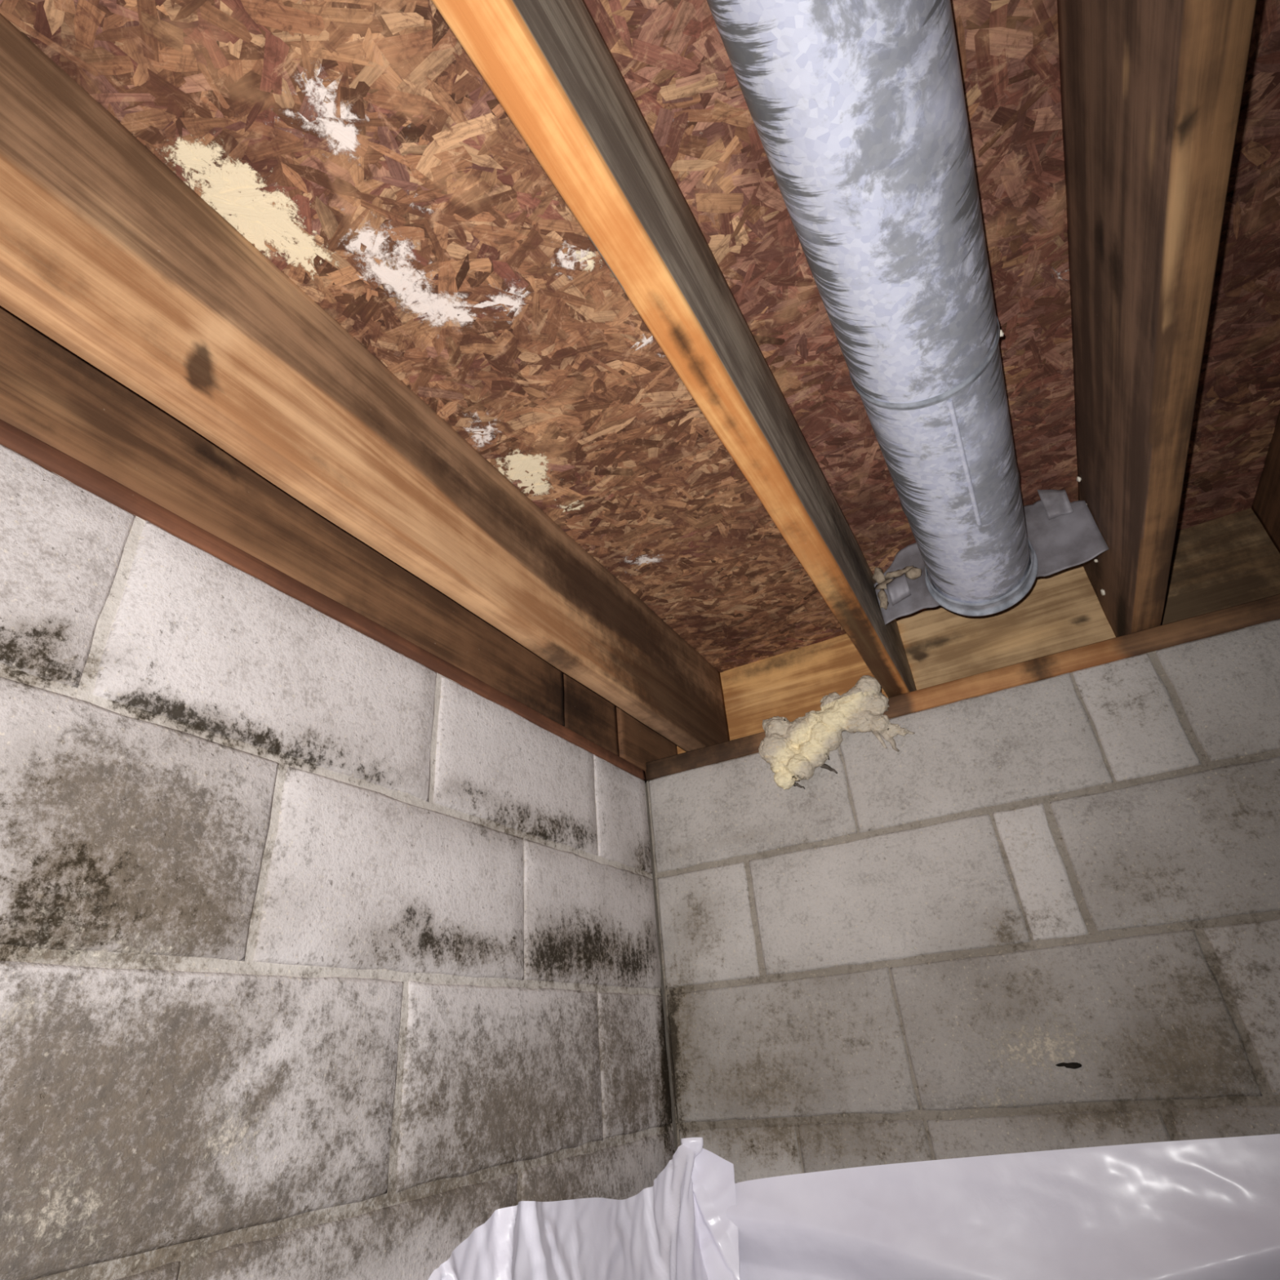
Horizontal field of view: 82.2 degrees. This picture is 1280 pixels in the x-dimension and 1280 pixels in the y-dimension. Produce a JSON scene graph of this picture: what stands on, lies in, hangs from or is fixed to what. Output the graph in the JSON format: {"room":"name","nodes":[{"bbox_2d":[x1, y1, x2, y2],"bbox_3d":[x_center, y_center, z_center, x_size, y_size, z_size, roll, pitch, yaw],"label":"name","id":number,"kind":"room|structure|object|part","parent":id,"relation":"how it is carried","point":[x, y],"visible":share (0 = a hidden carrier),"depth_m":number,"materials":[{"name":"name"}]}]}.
{"room":"building cavity","nodes":[
{"label":"building cavity","id":0,"kind":"room"},
{"bbox_2d":[0,443,675,1279],"bbox_3d":[-0.477,0.473,0.489,0.201,1.230,2.250,-19,-32,23],"label":"wall","id":1,"kind":"structure","parent":0,"point":[322,956],"depth_m":0.69,"materials":[{"name":"concrete"}]},
{"bbox_2d":[0,419,645,780],"bbox_3d":[-0.474,-0.057,0.825,0.144,0.024,1.750,-19,-32,23],"label":"plate","id":2,"kind":"object","parent":1,"relation":"on","point":[49,457],"visible":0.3,"depth_m":0.80,"materials":[{"name":"red wood"}]},
{"bbox_2d":[0,305,564,726],"bbox_3d":[-0.511,-0.247,0.763,0.041,0.251,1.466,-19,-32,23],"label":"joist","id":3,"kind":"object","parent":2,"relation":"on","point":[48,392],"visible":0.46,"depth_m":0.80,"materials":[{"name":"brown wood"}]},
{"bbox_2d":[563,672,619,756],"bbox_3d":[-0.110,0.086,1.409,0.036,0.251,0.188,-19,-32,23],"label":"board","id":4,"kind":"object","parent":2,"relation":"on","point":[588,713],"visible":0.28,"depth_m":1.36,"materials":[{"name":"brown wood"}]},
{"bbox_2d":[616,706,677,782],"bbox_3d":[0.002,0.174,1.581,0.046,0.250,0.255,-19,-32,23],"label":"board","id":5,"kind":"object","parent":2,"relation":"on","point":[639,744],"visible":0.24,"depth_m":1.49,"materials":[{"name":"brown wood"}]},
{"bbox_2d":[0,0,1279,672],"bbox_3d":[0.292,-0.501,0.709,1.950,0.022,1.960,-19,-32,23],"label":"ceiling","id":6,"kind":"structure","parent":0,"point":[358,146],"depth_m":0.79,"materials":[{"name":"brown wood"}]},
{"bbox_2d":[706,0,1109,624],"bbox_3d":[0.161,-0.450,0.575,0.356,0.182,1.667,-19,-32,23],"label":"duct","id":7,"kind":"object","parent":6,"relation":"attached to","point":[857,108],"visible":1,"depth_m":0.65,"materials":[{"name":"metal"}]},
{"bbox_3d":[0.564,-0.123,1.211,0.345,0.182,0.025,-19,-32,23],"label":"flange plate","id":8,"kind":"part","parent":7,"relation":"part of","materials":[{"name":"metal"}]},
{"bbox_2d":[644,618,1279,1183],"bbox_3d":[0.781,0.620,0.942,1.950,1.230,0.205,-19,-32,23],"label":"wall","id":9,"kind":"structure","parent":0,"point":[1048,918],"depth_m":1.09,"materials":[{"name":"concrete"}]},
{"bbox_2d":[645,731,765,780],"bbox_3d":[0.116,0.204,1.389,0.281,0.040,0.095,-19,-32,23],"label":"plate","id":10,"kind":"object","parent":9,"relation":"on","point":[749,744],"depth_m":1.43,"materials":[{"name":"brown wood"}]},
{"bbox_2d":[0,13,729,751],"bbox_3d":[-0.288,-0.204,0.889,0.042,0.237,1.913,-19,-32,23],"label":"joist","id":11,"kind":"object","parent":10,"relation":"on","point":[106,251],"visible":0.99,"depth_m":0.73,"materials":[{"name":"beige wood"}]},
{"bbox_2d":[431,0,916,697],"bbox_3d":[0.061,-0.324,0.732,0.040,0.237,1.913,-19,-32,23],"label":"joist","id":12,"kind":"object","parent":10,"relation":"on","point":[548,64],"visible":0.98,"depth_m":0.61,"materials":[{"name":"orange wood"}]},
{"bbox_2d":[758,675,914,789],"bbox_3d":[0.340,0.164,1.302,0.272,0.169,0.067,-19,-32,23],"label":"foam","id":13,"kind":"object","parent":10,"relation":"attached to","point":[793,750],"visible":1,"depth_m":1.29,"materials":[{"name":"plastic"}]},
{"bbox_2d":[427,1133,1279,1279],"bbox_3d":[0.583,0.696,0.346,1.580,0.760,0.855,-19,-32,23],"label":"plastic sheet","id":14,"kind":"object","parent":9,"relation":"attached to","point":[1202,1209],"visible":1,"depth_m":0.93,"materials":[{"name":"white plastic"}]},
{"bbox_2d":[676,507,1279,754],"bbox_3d":[0.811,-0.028,1.366,1.740,0.237,0.041,-19,-32,23],"label":"board","id":15,"kind":"object","parent":9,"relation":"on","point":[1231,560],"visible":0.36,"depth_m":1.40,"materials":[{"name":"brown wood"}]},
{"bbox_2d":[883,593,1279,719],"bbox_3d":[0.655,0.018,1.147,0.567,0.040,0.094,-19,-32,23],"label":"plate","id":16,"kind":"object","parent":9,"relation":"on","point":[1233,618],"depth_m":1.16,"materials":[{"name":"brown wood"}]},
{"bbox_2d":[1057,0,1257,637],"bbox_3d":[0.394,-0.438,0.583,0.046,0.237,1.913,-19,-32,23],"label":"joist","id":17,"kind":"object","parent":16,"relation":"on","point":[1152,91],"visible":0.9,"depth_m":0.65,"materials":[{"name":"brown wood"}]},
{"bbox_2d":[1251,409,1279,553],"bbox_3d":[0.630,-0.519,0.477,0.041,0.236,1.913,-19,-32,23],"label":"joist","id":18,"kind":"object","parent":16,"relation":"on","point":[1266,502],"visible":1,"depth_m":1.20,"materials":[{"name":"brown wood"}]}
]}

